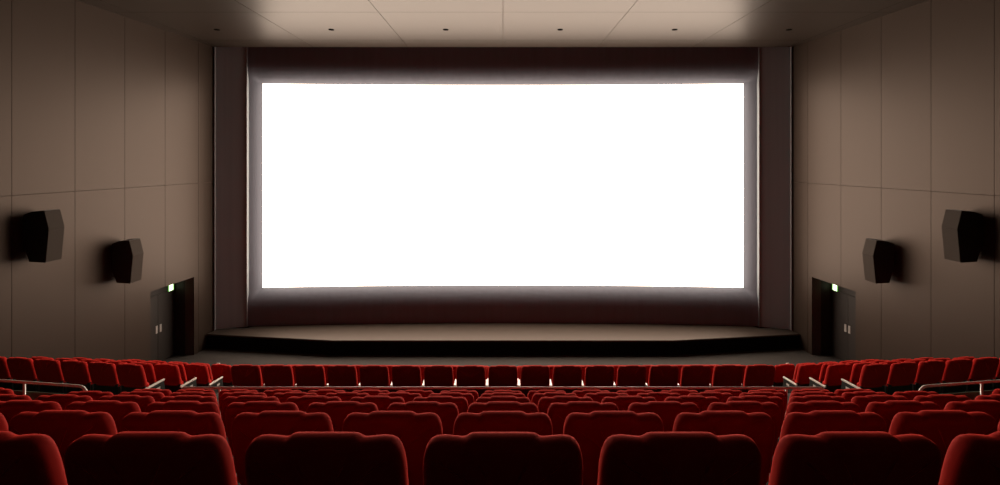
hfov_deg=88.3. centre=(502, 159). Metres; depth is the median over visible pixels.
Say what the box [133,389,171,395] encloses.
chair
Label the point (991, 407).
chair
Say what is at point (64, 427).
chair
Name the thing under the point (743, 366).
chair
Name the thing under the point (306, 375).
chair
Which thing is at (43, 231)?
wall speaker
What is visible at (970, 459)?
chair
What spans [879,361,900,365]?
chair
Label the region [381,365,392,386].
chair
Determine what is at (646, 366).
chair
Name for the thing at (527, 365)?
chair
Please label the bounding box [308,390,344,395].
chair
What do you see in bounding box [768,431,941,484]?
chair
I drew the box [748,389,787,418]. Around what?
chair
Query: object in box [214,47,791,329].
surround
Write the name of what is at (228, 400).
chair
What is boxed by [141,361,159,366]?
chair
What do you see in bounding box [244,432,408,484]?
chair
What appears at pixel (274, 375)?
chair
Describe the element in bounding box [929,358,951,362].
chair
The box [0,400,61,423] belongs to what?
chair
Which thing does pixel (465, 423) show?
chair
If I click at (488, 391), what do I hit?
chair
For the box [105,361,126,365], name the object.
chair
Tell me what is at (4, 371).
chair
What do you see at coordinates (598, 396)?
chair
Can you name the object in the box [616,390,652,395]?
chair
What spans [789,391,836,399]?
chair
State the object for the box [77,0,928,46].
ceiling
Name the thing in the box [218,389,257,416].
chair
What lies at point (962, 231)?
wall speaker
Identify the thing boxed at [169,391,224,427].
chair
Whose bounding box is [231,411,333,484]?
chair
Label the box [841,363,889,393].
chair
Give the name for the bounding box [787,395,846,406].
chair
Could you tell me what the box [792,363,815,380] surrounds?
chair
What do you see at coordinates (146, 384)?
seat cushion
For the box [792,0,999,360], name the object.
wall
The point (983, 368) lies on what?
chair
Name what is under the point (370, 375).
chair
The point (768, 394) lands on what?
chair
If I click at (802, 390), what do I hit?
chair
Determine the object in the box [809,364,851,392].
chair
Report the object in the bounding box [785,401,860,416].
chair
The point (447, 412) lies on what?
chair
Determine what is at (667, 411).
chair
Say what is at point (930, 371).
chair
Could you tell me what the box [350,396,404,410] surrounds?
chair
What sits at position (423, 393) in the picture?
chair
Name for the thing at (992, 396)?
chair
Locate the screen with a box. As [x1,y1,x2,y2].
[263,84,742,287]
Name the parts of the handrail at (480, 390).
rail, infill panel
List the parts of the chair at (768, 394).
backrest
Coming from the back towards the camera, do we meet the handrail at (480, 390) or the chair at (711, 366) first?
the chair at (711, 366)
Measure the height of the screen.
7.628 m
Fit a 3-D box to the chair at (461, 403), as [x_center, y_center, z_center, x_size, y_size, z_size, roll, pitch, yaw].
[-0.571,2.745,5.069,0.603,1.004,0.483,0,0,0]
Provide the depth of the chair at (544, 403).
4.85 m
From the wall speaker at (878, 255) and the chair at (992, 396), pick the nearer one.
the chair at (992, 396)
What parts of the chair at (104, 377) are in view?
backrest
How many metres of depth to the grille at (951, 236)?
11.67 m
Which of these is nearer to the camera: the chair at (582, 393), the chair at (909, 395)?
the chair at (909, 395)
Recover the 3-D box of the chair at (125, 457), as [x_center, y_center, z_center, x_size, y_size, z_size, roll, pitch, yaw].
[-1.171,1.425,1.921,0.603,1.004,0.483,0,0,0]
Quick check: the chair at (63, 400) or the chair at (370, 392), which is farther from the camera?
the chair at (370, 392)
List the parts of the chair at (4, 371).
backrest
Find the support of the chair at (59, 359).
on the floor at (215, 393)
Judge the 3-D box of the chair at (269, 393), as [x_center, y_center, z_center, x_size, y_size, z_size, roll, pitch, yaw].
[-2.969,3.625,7.183,0.603,1.004,0.483,0,0,1]
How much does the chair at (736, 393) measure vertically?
1.004 m
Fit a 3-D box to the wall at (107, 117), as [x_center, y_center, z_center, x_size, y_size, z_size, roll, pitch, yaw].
[-11.496,0.955,7.152,0.758,11.090,22.366,0,0,5]
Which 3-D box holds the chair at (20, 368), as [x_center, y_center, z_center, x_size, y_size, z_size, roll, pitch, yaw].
[-9.310,4.328,10.157,0.603,1.004,0.483,0,0,8]
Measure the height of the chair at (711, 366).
1.004 m
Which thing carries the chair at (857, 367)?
on the floor at (215, 393)
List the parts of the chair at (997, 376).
backrest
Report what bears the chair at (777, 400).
on the floor at (215, 393)
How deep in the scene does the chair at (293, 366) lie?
10.61 m
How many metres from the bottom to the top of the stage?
0.500 m
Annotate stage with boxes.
[206,323,799,354]
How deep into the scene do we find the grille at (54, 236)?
11.67 m
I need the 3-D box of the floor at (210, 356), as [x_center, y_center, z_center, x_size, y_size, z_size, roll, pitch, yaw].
[0.000,6.600,13.500,26.000,0.200,15.000,0,0,0]
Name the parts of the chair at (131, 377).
backrest, armrest, panel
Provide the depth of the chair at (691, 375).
9.56 m
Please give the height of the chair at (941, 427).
1.004 m
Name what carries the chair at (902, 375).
on the floor at (215, 393)
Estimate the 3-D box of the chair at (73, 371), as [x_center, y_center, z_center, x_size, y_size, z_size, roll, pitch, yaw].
[-8.136,4.328,10.002,0.603,1.004,0.483,0,0,8]
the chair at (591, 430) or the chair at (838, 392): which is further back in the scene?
the chair at (838, 392)
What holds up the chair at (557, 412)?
on the floor at (215, 393)
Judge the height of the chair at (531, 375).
1.004 m
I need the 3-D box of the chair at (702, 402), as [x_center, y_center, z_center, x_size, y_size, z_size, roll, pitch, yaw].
[1.827,2.745,5.074,0.603,1.004,0.483,0,0,0]
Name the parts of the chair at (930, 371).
backrest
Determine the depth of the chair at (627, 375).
9.54 m
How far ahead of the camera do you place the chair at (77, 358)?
12.13 m
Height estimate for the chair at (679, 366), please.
1.004 m
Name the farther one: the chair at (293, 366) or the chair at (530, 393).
the chair at (293, 366)
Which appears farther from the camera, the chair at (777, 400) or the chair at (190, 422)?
the chair at (777, 400)
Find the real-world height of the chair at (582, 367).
1.004 m
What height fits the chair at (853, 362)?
1.004 m
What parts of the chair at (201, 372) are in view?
backrest, panel, armrest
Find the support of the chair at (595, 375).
on the floor at (215, 393)
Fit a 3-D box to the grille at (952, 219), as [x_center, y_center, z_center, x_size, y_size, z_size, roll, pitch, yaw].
[10.200,1.342,11.710,0.112,0.404,0.410,0,0,0]
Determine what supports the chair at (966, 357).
on the floor at (215, 393)
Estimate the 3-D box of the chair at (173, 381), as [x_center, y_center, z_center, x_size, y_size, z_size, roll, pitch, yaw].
[-6.964,4.748,10.939,0.587,1.004,0.563,0,0,8]
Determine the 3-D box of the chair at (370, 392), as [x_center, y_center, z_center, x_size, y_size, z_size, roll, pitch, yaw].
[-1.770,3.625,7.174,0.603,1.004,0.483,0,0,0]
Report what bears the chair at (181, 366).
on the floor at (215, 393)
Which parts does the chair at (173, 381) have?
backrest, panel, armrest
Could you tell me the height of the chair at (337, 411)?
1.004 m
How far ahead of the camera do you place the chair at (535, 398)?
5.90 m
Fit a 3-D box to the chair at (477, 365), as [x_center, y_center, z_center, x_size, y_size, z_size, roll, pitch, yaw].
[-0.571,4.733,10.789,0.603,1.004,0.483,0,0,0]
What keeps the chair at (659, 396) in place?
on the floor at (215, 393)
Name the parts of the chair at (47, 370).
backrest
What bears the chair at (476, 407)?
on the floor at (215, 393)
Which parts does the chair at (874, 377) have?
panel, armrest, backrest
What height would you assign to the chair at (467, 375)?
1.004 m
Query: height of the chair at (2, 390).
1.004 m
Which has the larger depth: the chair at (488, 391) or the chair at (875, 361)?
the chair at (875, 361)
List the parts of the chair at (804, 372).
panel, armrest, backrest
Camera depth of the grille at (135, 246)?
14.03 m
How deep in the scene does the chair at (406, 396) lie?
5.90 m
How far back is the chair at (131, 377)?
9.67 m
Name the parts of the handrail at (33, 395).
post, parapet panel, rail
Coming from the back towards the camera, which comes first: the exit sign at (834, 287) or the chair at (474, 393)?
the exit sign at (834, 287)
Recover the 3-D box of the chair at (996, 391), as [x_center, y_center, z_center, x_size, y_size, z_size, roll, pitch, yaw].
[6.992,3.640,7.323,0.644,1.004,0.563,0,0,-8]
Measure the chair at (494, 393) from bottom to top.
1.004 m
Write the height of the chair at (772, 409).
1.004 m
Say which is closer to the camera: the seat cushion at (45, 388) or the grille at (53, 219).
the seat cushion at (45, 388)
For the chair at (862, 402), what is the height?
1.004 m
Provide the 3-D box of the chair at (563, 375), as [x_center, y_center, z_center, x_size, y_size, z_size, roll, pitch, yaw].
[1.228,4.313,9.741,0.603,1.004,0.483,0,0,0]
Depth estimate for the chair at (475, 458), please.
1.69 m
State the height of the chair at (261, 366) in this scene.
1.004 m
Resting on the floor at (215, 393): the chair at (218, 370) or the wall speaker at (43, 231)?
the chair at (218, 370)
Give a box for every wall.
[0,0,213,360]
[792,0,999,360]
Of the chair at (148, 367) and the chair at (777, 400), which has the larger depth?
the chair at (148, 367)
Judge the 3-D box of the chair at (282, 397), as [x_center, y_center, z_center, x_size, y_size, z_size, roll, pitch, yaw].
[-2.369,3.185,6.128,0.603,1.004,0.483,0,0,0]
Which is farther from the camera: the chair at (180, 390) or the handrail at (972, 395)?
the handrail at (972, 395)
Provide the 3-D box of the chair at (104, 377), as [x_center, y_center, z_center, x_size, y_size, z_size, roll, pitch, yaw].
[-7.549,4.328,9.925,0.603,1.004,0.483,0,0,8]
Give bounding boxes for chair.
[0,357,12,389]
[0,388,13,393]
[0,394,31,401]
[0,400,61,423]
[0,413,8,430]
[0,431,67,484]
[7,357,39,391]
[8,410,117,464]
[31,356,53,360]
[33,359,66,393]
[35,394,92,409]
[54,358,76,362]
[60,360,93,393]
[64,431,237,484]
[65,400,140,432]
[68,391,113,399]
[72,357,90,360]
[79,359,101,363]
[88,362,120,394]
[94,359,113,361]
[98,395,154,411]
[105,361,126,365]
[116,363,164,391]
[117,360,136,362]
[118,391,164,401]
[119,410,240,484]
[130,362,156,385]
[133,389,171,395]
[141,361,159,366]
[145,401,233,459]
[154,364,196,392]
[159,395,228,443]
[162,362,187,383]
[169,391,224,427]
[176,389,221,418]
[185,364,222,392]
[190,363,213,381]
[211,364,232,386]
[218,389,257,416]
[220,392,266,437]
[222,395,278,437]
[225,401,298,471]
[231,364,265,386]
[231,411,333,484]
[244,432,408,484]
[259,364,270,386]
[263,365,296,386]
[264,389,300,396]
[273,392,317,402]
[285,396,341,411]
[291,365,296,386]
[295,365,328,386]
[306,401,378,431]
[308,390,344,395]
[322,365,334,384]
[325,392,369,400]
[327,365,360,386]
[342,411,442,484]
[349,365,366,386]
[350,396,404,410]
[353,390,389,395]
[359,365,392,386]
[377,392,421,402]
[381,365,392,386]
[387,401,458,434]
[392,365,424,386]
[397,390,433,396]
[413,365,424,386]
[413,396,467,413]
[423,432,582,484]
[424,365,456,386]
[429,392,474,406]
[440,390,478,401]
[445,365,456,386]
[453,411,552,435]
[456,365,488,386]
[467,401,538,412]
[475,396,530,402]
[477,365,486,386]
[481,392,524,396]
[484,390,521,392]
[488,365,519,386]
[519,365,528,386]
[520,365,551,386]
[527,390,565,401]
[531,392,576,406]
[538,396,592,413]
[547,401,618,434]
[549,365,560,386]
[553,365,583,386]
[563,411,663,484]
[572,390,608,396]
[581,365,592,386]
[584,365,615,386]
[584,392,628,402]
[597,432,761,484]
[601,396,655,410]
[613,365,624,386]
[616,365,647,386]
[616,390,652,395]
[627,401,699,431]
[636,392,680,400]
[639,365,656,386]
[648,365,679,386]
[661,390,697,395]
[664,396,720,411]
[671,365,683,384]
[672,411,774,484]
[680,365,710,386]
[688,392,732,402]
[705,389,741,396]
[707,401,780,471]
[709,365,714,386]
[712,365,742,386]
[727,395,783,443]
[735,364,746,386]
[739,392,785,437]
[743,364,774,386]
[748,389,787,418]
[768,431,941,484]
[773,364,794,386]
[779,410,886,439]
[783,364,820,392]
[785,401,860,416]
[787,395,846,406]
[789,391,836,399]
[790,389,829,395]
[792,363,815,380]
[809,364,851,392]
[818,362,843,383]
[834,389,872,395]
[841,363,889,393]
[841,391,887,401]
[846,361,864,366]
[850,362,875,385]
[851,395,907,411]
[865,400,940,432]
[869,360,888,362]
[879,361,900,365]
[886,362,917,394]
[888,410,997,464]
[892,359,911,361]
[892,391,937,399]
[904,359,926,363]
[913,360,945,393]
[913,394,970,409]
[915,357,933,360]
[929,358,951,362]
[938,431,999,484]
[940,359,972,393]
[944,400,999,423]
[952,356,974,360]
[967,357,998,391]
[974,394,999,401]
[992,389,999,393]
[993,358,999,388]
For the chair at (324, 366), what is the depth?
10.60 m
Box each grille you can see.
[44,209,63,228]
[45,227,63,261]
[129,238,143,255]
[130,253,143,282]
[862,238,876,255]
[862,253,875,282]
[942,209,961,228]
[942,227,960,261]
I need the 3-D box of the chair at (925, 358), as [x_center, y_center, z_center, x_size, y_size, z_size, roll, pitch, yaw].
[9.954,5.168,12.342,0.603,1.004,0.483,0,0,-8]
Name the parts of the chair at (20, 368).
backrest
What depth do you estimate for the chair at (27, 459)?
1.71 m
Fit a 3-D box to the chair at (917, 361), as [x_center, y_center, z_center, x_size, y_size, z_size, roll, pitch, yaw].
[8.780,4.748,11.138,0.603,1.004,0.483,0,0,-8]
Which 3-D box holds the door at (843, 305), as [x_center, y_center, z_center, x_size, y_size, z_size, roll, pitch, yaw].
[11.036,5.390,16.220,0.062,2.180,1.870,0,0,-5]
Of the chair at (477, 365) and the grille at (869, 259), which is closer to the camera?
the chair at (477, 365)
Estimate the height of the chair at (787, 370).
1.004 m
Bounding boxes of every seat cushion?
[42,380,65,393]
[69,381,93,384]
[124,382,148,387]
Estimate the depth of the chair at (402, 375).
9.54 m
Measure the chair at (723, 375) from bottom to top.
1.004 m
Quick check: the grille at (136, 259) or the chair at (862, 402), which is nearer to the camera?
the chair at (862, 402)
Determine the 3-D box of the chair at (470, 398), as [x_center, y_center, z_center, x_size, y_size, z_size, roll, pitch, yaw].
[-0.571,3.185,6.119,0.603,1.004,0.483,0,0,0]
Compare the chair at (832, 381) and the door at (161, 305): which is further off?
the door at (161, 305)
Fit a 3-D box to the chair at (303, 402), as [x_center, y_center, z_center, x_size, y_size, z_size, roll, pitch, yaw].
[-1.770,2.745,5.074,0.603,1.004,0.483,0,0,0]
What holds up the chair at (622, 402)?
on the floor at (215, 393)
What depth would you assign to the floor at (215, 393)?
11.40 m
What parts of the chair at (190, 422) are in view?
backrest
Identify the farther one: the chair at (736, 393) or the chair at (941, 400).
the chair at (736, 393)
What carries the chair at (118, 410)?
on the floor at (215, 393)
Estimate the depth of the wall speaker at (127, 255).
13.85 m
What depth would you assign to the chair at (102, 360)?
12.05 m
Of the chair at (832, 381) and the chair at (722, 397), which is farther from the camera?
the chair at (832, 381)
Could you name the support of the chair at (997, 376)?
on the floor at (215, 393)
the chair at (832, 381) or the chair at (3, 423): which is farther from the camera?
the chair at (832, 381)
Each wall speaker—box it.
[23,209,63,262]
[112,238,143,283]
[862,238,893,283]
[942,209,982,262]
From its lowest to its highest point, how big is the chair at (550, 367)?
1.004 m
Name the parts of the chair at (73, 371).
backrest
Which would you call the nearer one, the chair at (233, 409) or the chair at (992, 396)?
the chair at (233, 409)
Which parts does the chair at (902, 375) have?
backrest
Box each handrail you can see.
[0,379,87,399]
[182,387,823,413]
[918,379,999,399]
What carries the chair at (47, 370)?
on the floor at (215, 393)
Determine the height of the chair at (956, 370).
1.004 m
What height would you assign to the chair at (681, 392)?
1.004 m
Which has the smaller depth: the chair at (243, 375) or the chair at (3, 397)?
the chair at (3, 397)
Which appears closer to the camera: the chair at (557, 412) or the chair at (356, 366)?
the chair at (557, 412)
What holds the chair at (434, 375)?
on the floor at (215, 393)
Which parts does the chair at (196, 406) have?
backrest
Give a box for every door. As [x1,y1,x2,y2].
[150,290,173,360]
[832,290,855,360]
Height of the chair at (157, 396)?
1.004 m
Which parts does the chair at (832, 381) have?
panel, armrest, backrest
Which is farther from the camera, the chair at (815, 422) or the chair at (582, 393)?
the chair at (582, 393)
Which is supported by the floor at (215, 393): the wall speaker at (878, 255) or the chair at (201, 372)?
the chair at (201, 372)
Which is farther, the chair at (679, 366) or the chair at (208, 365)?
the chair at (208, 365)
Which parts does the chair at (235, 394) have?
backrest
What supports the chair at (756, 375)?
on the floor at (215, 393)
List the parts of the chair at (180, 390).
backrest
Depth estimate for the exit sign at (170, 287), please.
16.94 m
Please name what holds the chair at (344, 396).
on the floor at (215, 393)
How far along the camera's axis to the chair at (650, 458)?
1.69 m
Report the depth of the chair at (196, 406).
3.81 m
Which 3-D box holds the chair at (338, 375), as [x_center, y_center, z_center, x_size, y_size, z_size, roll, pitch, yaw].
[-2.969,4.313,9.753,0.603,1.004,0.483,0,0,1]
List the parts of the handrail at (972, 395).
rail, parapet panel, post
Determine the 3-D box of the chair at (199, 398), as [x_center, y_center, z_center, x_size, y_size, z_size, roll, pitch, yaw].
[-2.969,2.745,5.083,0.603,1.004,0.483,0,0,1]
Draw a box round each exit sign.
[168,284,173,291]
[832,284,837,291]
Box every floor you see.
[163,328,842,372]
[215,393,790,401]
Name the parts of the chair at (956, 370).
backrest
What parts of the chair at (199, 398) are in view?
backrest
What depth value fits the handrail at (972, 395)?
7.91 m
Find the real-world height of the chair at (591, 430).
1.004 m
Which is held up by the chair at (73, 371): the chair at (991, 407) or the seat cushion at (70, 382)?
the seat cushion at (70, 382)
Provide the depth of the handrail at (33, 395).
7.92 m
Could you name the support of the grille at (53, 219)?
attached to the wall speaker at (43, 231)
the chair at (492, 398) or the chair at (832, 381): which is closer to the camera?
the chair at (492, 398)
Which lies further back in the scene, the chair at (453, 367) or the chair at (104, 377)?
the chair at (453, 367)
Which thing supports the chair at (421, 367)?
on the floor at (215, 393)
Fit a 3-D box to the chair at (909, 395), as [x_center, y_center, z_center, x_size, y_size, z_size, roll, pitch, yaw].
[4.816,3.185,6.197,0.587,1.004,0.563,0,0,-1]
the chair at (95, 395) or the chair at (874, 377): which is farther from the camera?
the chair at (874, 377)
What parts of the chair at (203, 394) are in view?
backrest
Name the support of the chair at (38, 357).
on the floor at (215, 393)
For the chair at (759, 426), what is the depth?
2.74 m
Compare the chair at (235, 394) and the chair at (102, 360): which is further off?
the chair at (102, 360)
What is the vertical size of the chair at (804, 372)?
1.004 m
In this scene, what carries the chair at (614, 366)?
on the floor at (215, 393)
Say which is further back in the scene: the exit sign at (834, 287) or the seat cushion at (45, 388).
the exit sign at (834, 287)
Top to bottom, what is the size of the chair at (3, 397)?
1.004 m
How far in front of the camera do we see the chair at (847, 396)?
5.93 m
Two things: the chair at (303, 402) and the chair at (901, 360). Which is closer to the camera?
the chair at (303, 402)
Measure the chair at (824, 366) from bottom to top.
1.004 m
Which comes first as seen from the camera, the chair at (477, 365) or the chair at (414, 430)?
the chair at (414, 430)
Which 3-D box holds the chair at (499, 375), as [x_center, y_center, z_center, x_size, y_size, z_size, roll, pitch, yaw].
[0.029,4.313,9.739,0.603,1.004,0.483,0,0,0]
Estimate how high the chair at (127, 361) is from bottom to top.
1.004 m
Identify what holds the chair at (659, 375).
on the floor at (215, 393)
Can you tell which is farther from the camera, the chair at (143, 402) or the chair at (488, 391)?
the chair at (488, 391)
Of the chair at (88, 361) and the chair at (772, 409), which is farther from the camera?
the chair at (88, 361)
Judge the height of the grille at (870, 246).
0.404 m
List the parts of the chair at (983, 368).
backrest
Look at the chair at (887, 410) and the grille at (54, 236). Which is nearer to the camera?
the chair at (887, 410)

